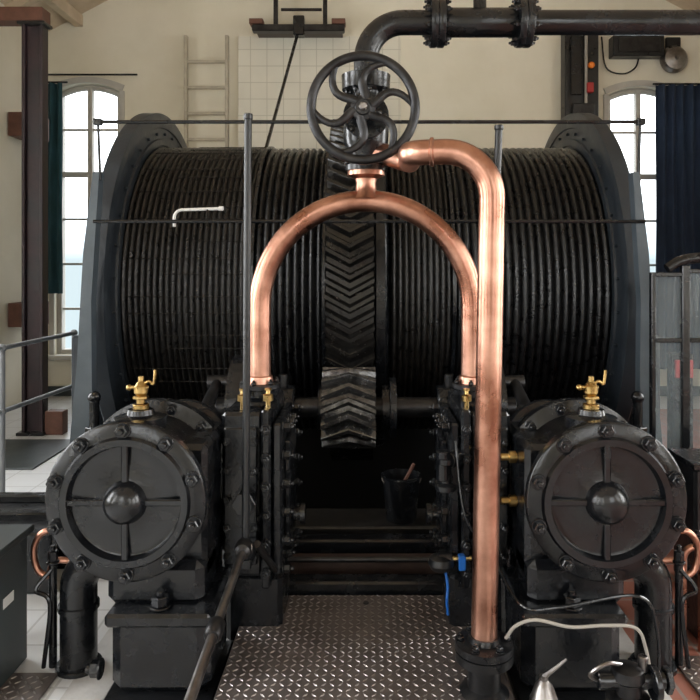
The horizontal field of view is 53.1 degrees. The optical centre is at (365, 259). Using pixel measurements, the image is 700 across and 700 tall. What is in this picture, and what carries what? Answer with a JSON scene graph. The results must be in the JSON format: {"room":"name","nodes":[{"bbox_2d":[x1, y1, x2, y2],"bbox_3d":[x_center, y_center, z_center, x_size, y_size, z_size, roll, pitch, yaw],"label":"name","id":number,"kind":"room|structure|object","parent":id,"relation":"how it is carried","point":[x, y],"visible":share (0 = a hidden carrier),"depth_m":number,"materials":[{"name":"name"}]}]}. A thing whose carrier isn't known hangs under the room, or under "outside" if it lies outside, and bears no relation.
{"room":"winch engine room","nodes":[
{"label":"winch engine room","id":0,"kind":"room"},
{"bbox_2d":[0,2,21,407],"bbox_3d":[-4.050,-0.525,2.750,0.300,4.450,11.500,0,0,0],"label":"wall","id":1,"kind":"structure","parent":0,"point":[10,36],"depth_m":7.68,"materials":[{"name":"beige paint"}]},
{"bbox_2d":[8,112,48,326],"bbox_3d":[-3.755,-0.440,7.800,0.270,2.340,0.400,0,0,0],"label":"wall bracket","id":2,"kind":"object","parent":1,"relation":"attached to","point":[14,118],"visible":0.32,"depth_m":7.60,"materials":[{"name":"brown metal"}]},
{"bbox_2d":[48,81,67,293],"bbox_3d":[-3.722,-0.866,8.352,0.324,2.532,0.090,0,0,0],"label":"curtain","id":3,"kind":"object","parent":1,"relation":"attached to","point":[55,100],"visible":0.77,"depth_m":8.34,"materials":[{"name":"black fabric"}]},
{"bbox_2d":[278,374,297,502],"bbox_3d":[-0.535,1.740,4.470,0.170,2.020,0.440,0,0,0],"label":"crankshaft bearing","id":4,"kind":"object","parent":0,"point":[290,391],"depth_m":4.44,"materials":[{"name":"black metal"}]},
{"bbox_2d":[0,0,699,31],"bbox_3d":[0.250,-3.820,2.750,8.900,2.458,12.100,0,0,0],"label":"ceiling","id":5,"kind":"structure","parent":0,"point":[61,11],"depth_m":8.23,"materials":[{"name":"beige paint"}]},
{"bbox_2d":[249,0,345,37],"bbox_3d":[-0.800,-3.585,8.305,1.120,1.930,0.350,0,0,0],"label":"beam","id":6,"kind":"structure","parent":5,"relation":"attached to","point":[336,29],"depth_m":8.16,"materials":[{"name":"metal"}]},
{"bbox_2d":[5,396,699,699],"bbox_3d":[0.250,2.250,2.750,8.300,1.200,11.500,0,0,0],"label":"floor","id":7,"kind":"structure","parent":0,"point":[328,483],"depth_m":7.20,"materials":[{"name":"tile"}]},
{"bbox_2d":[0,524,33,687],"bbox_3d":[-1.630,1.375,2.740,0.500,0.550,0.360,0,0,0],"label":"base cabinet","id":8,"kind":"object","parent":7,"relation":"on","point":[13,537],"visible":1,"depth_m":2.79,"materials":[{"name":"grey metal"}]},
{"bbox_2d":[0,673,57,699],"bbox_3d":[-1.370,1.641,2.615,0.300,0.013,0.330,0,0,0],"label":"plate","id":9,"kind":"object","parent":7,"relation":"on","point":[19,686],"visible":0.98,"depth_m":2.69,"materials":[{"name":"metal"}]},
{"bbox_2d":[0,492,65,593],"bbox_3d":[-1.955,1.500,3.765,0.890,0.300,0.630,0,0,0],"label":"frame","id":10,"kind":"object","parent":7,"relation":"on","point":[15,507],"visible":0.23,"depth_m":3.73,"materials":[{"name":"black paint"}]},
{"bbox_2d":[0,7,67,435],"bbox_3d":[-3.375,-0.365,6.660,1.030,4.030,0.220,0,0,0],"label":"steel column","id":11,"kind":"structure","parent":7,"relation":"on","point":[35,22],"depth_m":6.64,"materials":[{"name":"brown metal"}]},
{"bbox_2d":[5,439,69,469],"bbox_3d":[-3.010,1.644,5.950,0.780,0.012,0.900,0,0,0],"label":"floor mat","id":12,"kind":"object","parent":7,"relation":"on","point":[20,454],"visible":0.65,"depth_m":5.99,"materials":[{"name":"grey paint"}]},
{"bbox_2d":[0,329,77,491],"bbox_3d":[-2.594,1.115,4.521,0.156,1.070,2.774,0,0,8],"label":"handrail","id":13,"kind":"object","parent":7,"relation":"on","point":[3,347],"visible":0.58,"depth_m":4.84,"materials":[{"name":"grey metal"}]},
{"bbox_2d":[70,172,103,442],"bbox_3d":[-1.791,0.550,4.388,0.318,2.200,0.225,0,0,0],"label":"support","id":14,"kind":"object","parent":7,"relation":"on","point":[86,402],"visible":0.66,"depth_m":4.38,"materials":[{"name":"blue paint"}]},
{"bbox_2d":[93,118,645,222],"bbox_3d":[0.020,-0.555,4.374,3.440,0.652,0.069,0,0,0],"label":"guard rail","id":15,"kind":"object","parent":14,"relation":"attached to","point":[98,122],"visible":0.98,"depth_m":4.35,"materials":[{"name":"black metal"}]},
{"bbox_2d":[173,206,223,226],"bbox_3d":[-1.060,-0.275,4.400,0.320,0.130,0.070,0,0,0],"label":"pipe","id":16,"kind":"object","parent":15,"relation":"attached to","point":[220,208],"visible":0.98,"depth_m":4.41,"materials":[{"name":"white plastic"}]},
{"bbox_2d":[72,335,103,424],"bbox_3d":[-2.220,1.370,6.000,0.240,2.760,0.900,0,0,0],"label":"pedestal","id":17,"kind":"object","parent":7,"relation":"on","point":[75,337],"visible":0.02,"depth_m":5.55,"materials":[{"name":"metal"}]},
{"bbox_2d":[96,113,635,445],"bbox_3d":[0.000,0.240,6.000,4.180,2.936,2.936,0,0,0],"label":"drum","id":18,"kind":"object","parent":17,"relation":"on","point":[169,299],"visible":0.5,"depth_m":4.88,"materials":[{"name":"black metal"}]},
{"bbox_2d":[265,35,298,147],"bbox_3d":[-0.913,-1.790,7.256,0.063,1.745,1.927,0,0,6],"label":"rope","id":19,"kind":"object","parent":18,"relation":"attached to","point":[296,36],"visible":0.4,"depth_m":7.41,"materials":[{"name":"black paint"}]},
{"bbox_2d":[325,119,373,459],"bbox_3d":[-0.107,0.240,6.000,0.325,2.840,2.840,0,0,0],"label":"gear","id":20,"kind":"object","parent":18,"relation":"attached to","point":[349,248],"visible":0.44,"depth_m":4.64,"materials":[{"name":"metal"}]},
{"bbox_2d":[45,370,232,699],"bbox_3d":[-0.907,1.045,3.724,0.695,1.211,2.352,0,0,0],"label":"cylinder","id":21,"kind":"object","parent":7,"relation":"on","point":[133,503],"visible":0.99,"depth_m":2.62,"materials":[{"name":"black paint"}]},
{"bbox_2d":[30,528,68,668],"bbox_3d":[-1.234,1.368,2.836,0.242,0.564,0.093,0,0,-16],"label":"drain pipe","id":22,"kind":"object","parent":21,"relation":"attached to","point":[50,640],"visible":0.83,"depth_m":2.83,"materials":[{"name":"black metal"}]},
{"bbox_2d":[184,35,228,147],"bbox_3d":[-1.905,-0.515,8.365,0.530,4.330,0.070,0,0,0],"label":"wooden ladder","id":23,"kind":"object","parent":7,"relation":"on","point":[186,61],"visible":0.3,"depth_m":8.34,"materials":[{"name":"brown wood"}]},
{"bbox_2d":[184,538,282,699],"bbox_3d":[-0.471,1.167,1.987,0.144,0.965,2.054,0,0,3],"label":"rod","id":24,"kind":"object","parent":7,"relation":"on","point":[214,630],"visible":0.98,"depth_m":2.27,"materials":[{"name":"metal"}]},
{"bbox_2d":[222,376,305,641],"bbox_3d":[-0.443,1.093,3.578,0.345,1.113,1.446,0,0,0],"label":"chest","id":25,"kind":"object","parent":7,"relation":"on","point":[259,598],"visible":0.88,"depth_m":2.98,"materials":[{"name":"black paint"}]},
{"bbox_2d":[241,113,258,569],"bbox_3d":[-0.472,0.318,2.840,0.055,1.785,0.220,0,0,0],"label":"post","id":26,"kind":"object","parent":25,"relation":"attached to","point":[248,117],"visible":0.9,"depth_m":2.74,"materials":[{"name":"grey metal"}]},
{"bbox_2d":[250,169,477,384],"bbox_3d":[0.000,0.083,3.200,1.094,0.975,0.170,0,0,0],"label":"pipe","id":27,"kind":"object","parent":25,"relation":"on","point":[365,198],"visible":0.93,"depth_m":3.15,"materials":[{"name":"orange metal"}]},
{"bbox_2d":[214,595,513,699],"bbox_3d":[-0.007,1.607,2.290,1.075,0.086,1.980,0,0,0],"label":"walkway","id":28,"kind":"object","parent":7,"relation":"on","point":[325,647],"visible":0.8,"depth_m":2.80,"materials":[{"name":"metal"}]},
{"bbox_2d":[373,137,512,699],"bbox_3d":[0.208,0.513,2.816,0.339,2.114,0.890,0,0,-29],"label":"pipe","id":29,"kind":"object","parent":28,"relation":"on","point":[481,649],"visible":0.99,"depth_m":2.51,"materials":[{"name":"orange metal"}]},
{"bbox_2d":[306,51,419,171],"bbox_3d":[-0.012,-0.637,3.096,0.475,0.475,0.432,0,0,0],"label":"valve","id":30,"kind":"object","parent":29,"relation":"attached to","point":[367,123],"visible":0.97,"depth_m":2.92,"materials":[{"name":"black paint"}]},
{"bbox_2d":[290,509,441,594],"bbox_3d":[0.000,1.600,3.775,1.320,0.300,0.950,0,0,0],"label":"beams","id":31,"kind":"structure","parent":7,"relation":"on","point":[339,551],"depth_m":3.53,"materials":[{"name":"black metal"}]},
{"bbox_2d":[381,463,421,524],"bbox_3d":[0.200,1.308,3.970,0.228,0.324,0.228,0,0,0],"label":"bucket","id":32,"kind":"object","parent":31,"relation":"on","point":[400,485],"visible":1,"depth_m":3.89,"materials":[{"name":"black paint"}]},
{"bbox_2d":[207,355,524,447],"bbox_3d":[0.000,0.940,4.470,1.960,0.660,0.660,0,0,0],"label":"crankshaft","id":33,"kind":"object","parent":7,"relation":"on","point":[346,407],"visible":0.59,"depth_m":4.31,"materials":[{"name":"metal"}]},
{"bbox_2d":[426,375,509,632],"bbox_3d":[0.443,1.093,3.578,0.345,1.113,1.446,0,0,0],"label":"chest","id":34,"kind":"object","parent":7,"relation":"on","point":[455,420],"visible":0.57,"depth_m":2.98,"materials":[{"name":"black paint"}]},
{"bbox_2d":[435,448,463,492],"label":"valve","id":35,"kind":"object","parent":34,"relation":"attached to","point":[445,461],"depth_m":2.88,"materials":[{"name":"black metal"}]},
{"bbox_2d":[428,551,471,614],"bbox_3d":[0.351,1.345,2.930,0.182,0.251,0.110,0,0,0],"label":"drain cock","id":36,"kind":"object","parent":34,"relation":"attached to","point":[441,561],"visible":1,"depth_m":2.90,"materials":[{"name":"black paint"}]},
{"bbox_2d":[471,124,503,551],"bbox_3d":[0.490,0.340,2.840,0.100,1.740,0.220,0,0,0],"label":"post","id":37,"kind":"object","parent":34,"relation":"attached to","point":[498,128],"visible":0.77,"depth_m":2.74,"materials":[{"name":"grey metal"}]},
{"bbox_2d":[500,451,517,462],"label":"valve","id":38,"kind":"object","parent":34,"relation":"attached to","point":[511,456],"depth_m":2.87,"materials":[{"name":"gold metal"}]},
{"bbox_2d":[500,494,517,506],"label":"valve","id":39,"kind":"object","parent":34,"relation":"attached to","point":[511,500],"depth_m":2.87,"materials":[{"name":"gold metal"}]},
{"bbox_2d":[529,658,566,699],"bbox_3d":[0.589,1.491,2.350,0.139,0.318,0.102,0,0,-29],"label":"can","id":40,"kind":"object","parent":7,"relation":"on","point":[543,689],"visible":1,"depth_m":2.34,"materials":[{"name":"metal"}]},
{"bbox_2d":[454,441,660,669],"bbox_3d":[0.657,1.189,2.610,0.795,0.882,0.239,0,0,29],"label":"power cable","id":41,"kind":"object","parent":7,"relation":"on","point":[516,600],"visible":0.87,"depth_m":2.52,"materials":[{"name":"black rubber"}]},
{"bbox_2d":[505,618,650,663],"bbox_3d":[0.761,1.446,2.477,0.533,0.373,0.066,0,0,0],"label":"hose","id":42,"kind":"object","parent":7,"relation":"on","point":[516,625],"visible":0.86,"depth_m":2.47,"materials":[{"name":"grey rubber"}]},
{"bbox_2d":[500,370,686,699],"bbox_3d":[0.907,1.045,3.724,0.695,1.211,2.352,0,0,0],"label":"cylinder","id":43,"kind":"object","parent":7,"relation":"on","point":[602,502],"visible":0.96,"depth_m":2.62,"materials":[{"name":"black paint"}]},
{"bbox_2d":[663,528,699,668],"bbox_3d":[1.233,1.368,2.837,0.242,0.564,0.094,0,0,16],"label":"drain pipe","id":44,"kind":"object","parent":43,"relation":"attached to","point":[681,640],"visible":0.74,"depth_m":2.83,"materials":[{"name":"black metal"}]},
{"bbox_2d":[588,653,674,699],"bbox_3d":[0.862,1.475,2.297,0.277,0.350,0.145,0,0,0],"label":"pump","id":45,"kind":"object","parent":7,"relation":"on","point":[626,679],"visible":1,"depth_m":2.27,"materials":[{"name":"metal"}]},
{"bbox_2d":[628,335,659,424],"bbox_3d":[2.220,1.370,6.000,0.240,2.760,0.900,0,0,0],"label":"wall","id":46,"kind":"structure","parent":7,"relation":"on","point":[657,336],"depth_m":5.55,"materials":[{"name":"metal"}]},
{"bbox_2d":[628,172,661,442],"bbox_3d":[1.791,0.550,4.388,0.318,2.200,0.225,0,0,0],"label":"post","id":47,"kind":"object","parent":7,"relation":"on","point":[640,396],"visible":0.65,"depth_m":4.38,"materials":[{"name":"grey metal"}]},
{"bbox_2d":[649,252,699,457],"bbox_3d":[2.083,0.801,4.000,0.915,1.698,0.060,0,0,0],"label":"screen","id":48,"kind":"object","parent":7,"relation":"on","point":[682,261],"visible":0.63,"depth_m":3.98,"materials":[{"name":"black paint"}]},
{"bbox_2d":[667,352,692,448],"bbox_3d":[2.630,1.008,4.650,1.140,1.285,0.500,0,0,0],"label":"cabinet","id":49,"kind":"object","parent":7,"relation":"on","point":[673,358],"visible":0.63,"depth_m":4.70,"materials":[{"name":"grey metal"}]},
{"bbox_2d":[667,448,699,570],"bbox_3d":[1.860,1.325,3.570,0.520,0.650,0.300,0,0,0],"label":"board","id":50,"kind":"object","parent":7,"relation":"on","point":[687,459],"visible":0.6,"depth_m":3.51,"materials":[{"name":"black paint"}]},
{"bbox_2d":[672,656,699,695],"bbox_3d":[1.430,1.641,2.550,0.340,0.013,0.700,0,0,0],"label":"plate","id":51,"kind":"object","parent":7,"relation":"on","point":[692,675],"visible":0.75,"depth_m":2.79,"materials":[{"name":"metal"}]},
{"bbox_2d":[682,529,699,651],"bbox_3d":[1.772,1.404,3.045,0.855,0.492,0.211,0,0,0],"label":"pipe","id":52,"kind":"object","parent":7,"relation":"on","point":[692,604],"visible":0.62,"depth_m":3.02,"materials":[{"name":"orange metal"}]},
{"bbox_2d":[48,0,699,385],"bbox_3d":[0.250,-1.625,8.650,8.300,6.650,0.300,0,0,0],"label":"wall","id":53,"kind":"structure","parent":0,"point":[467,78],"depth_m":8.50,"materials":[{"name":"beige paint"}]},
{"bbox_2d":[48,77,124,360],"bbox_3d":[-3.385,-0.500,8.450,0.990,3.440,0.099,0,0,0],"label":"trim","id":54,"kind":"structure","parent":53,"relation":"attached to","point":[51,357],"depth_m":8.48,"materials":[{"name":"paint"}]},
{"bbox_2d":[57,85,118,353],"bbox_3d":[-3.385,-0.505,8.620,0.802,3.310,0.100,0,0,0],"label":"window","id":55,"kind":"structure","parent":53,"relation":"in","point":[91,89],"depth_m":8.59,"materials":[{"name":"paint"}]},
{"bbox_2d":[48,74,137,75],"bbox_3d":[-3.300,-2.230,8.420,1.100,0.024,0.024,0,0,0],"label":"rail","id":56,"kind":"object","parent":53,"relation":"attached to","point":[48,74],"visible":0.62,"depth_m":8.42,"materials":[{"name":"black metal"}]},
{"bbox_2d":[238,36,400,150],"bbox_3d":[-0.565,-1.130,8.489,1.970,3.160,0.019,0,0,0],"label":"wall tiles","id":57,"kind":"structure","parent":53,"relation":"attached to","point":[262,62],"depth_m":8.48,"materials":[{"name":"beige tile"}]},
{"bbox_2d":[48,386,699,395],"bbox_3d":[0.250,1.590,8.489,8.300,0.120,0.019,0,0,0],"label":"baseboard","id":58,"kind":"structure","parent":53,"relation":"attached to","point":[663,389],"depth_m":8.48,"materials":[{"name":"grey paint"}]},
{"bbox_2d":[561,35,597,118],"bbox_3d":[2.560,-1.340,8.355,0.400,2.780,0.270,0,0,0],"label":"switch panel","id":59,"kind":"object","parent":53,"relation":"attached to","point":[579,53],"visible":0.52,"depth_m":8.30,"materials":[{"name":"metal"}]},
{"bbox_2d":[601,35,663,74],"bbox_3d":[3.195,-2.470,8.395,0.710,0.461,0.190,0,0,0],"label":"meter box","id":60,"kind":"object","parent":53,"relation":"attached to","point":[638,47],"visible":1,"depth_m":8.32,"materials":[{"name":"metal"}]},
{"bbox_2d":[609,88,655,265],"bbox_3d":[3.340,-0.485,8.620,0.811,3.270,0.100,0,0,0],"label":"window","id":61,"kind":"structure","parent":53,"relation":"in","point":[637,92],"depth_m":8.59,"materials":[{"name":"paint"}]},
{"bbox_2d":[603,80,667,125],"bbox_3d":[3.340,-0.480,8.450,1.000,3.400,0.099,0,0,0],"label":"trim","id":62,"kind":"structure","parent":53,"relation":"attached to","point":[648,83],"depth_m":8.48,"materials":[{"name":"paint"}]},
{"bbox_2d":[660,37,687,73],"bbox_3d":[3.700,-2.467,8.395,0.330,0.445,0.190,0,0,0],"label":"bell","id":63,"kind":"object","parent":53,"relation":"attached to","point":[675,58],"visible":1,"depth_m":8.35,"materials":[{"name":"metal"}]},
{"bbox_2d":[652,83,699,368],"bbox_3d":[3.748,-0.406,8.352,0.664,3.412,0.090,0,0,0],"label":"curtain","id":64,"kind":"object","parent":53,"relation":"hanging from","point":[677,105],"visible":0.83,"depth_m":8.35,"materials":[{"name":"blue fabric"}]},
{"bbox_2d":[434,374,453,502],"bbox_3d":[0.535,1.740,4.470,0.170,2.020,0.440,0,0,0],"label":"crankshaft bearing","id":65,"kind":"object","parent":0,"point":[441,391],"depth_m":4.44,"materials":[{"name":"black metal"}]},
{"bbox_3d":[4.550,-0.525,2.750,0.300,4.450,11.500,0,0,0],"label":"wall","id":66,"kind":"structure","parent":0,"visible":0},
{"bbox_2d":[354,0,699,69],"bbox_3d":[2.167,-1.150,3.200,4.446,0.600,0.224,0,0,0],"label":"pipe","id":67,"kind":"object","parent":66,"relation":"attached to","point":[439,22],"visible":0.99,"depth_m":3.15,"materials":[{"name":"black metal"}]}
]}

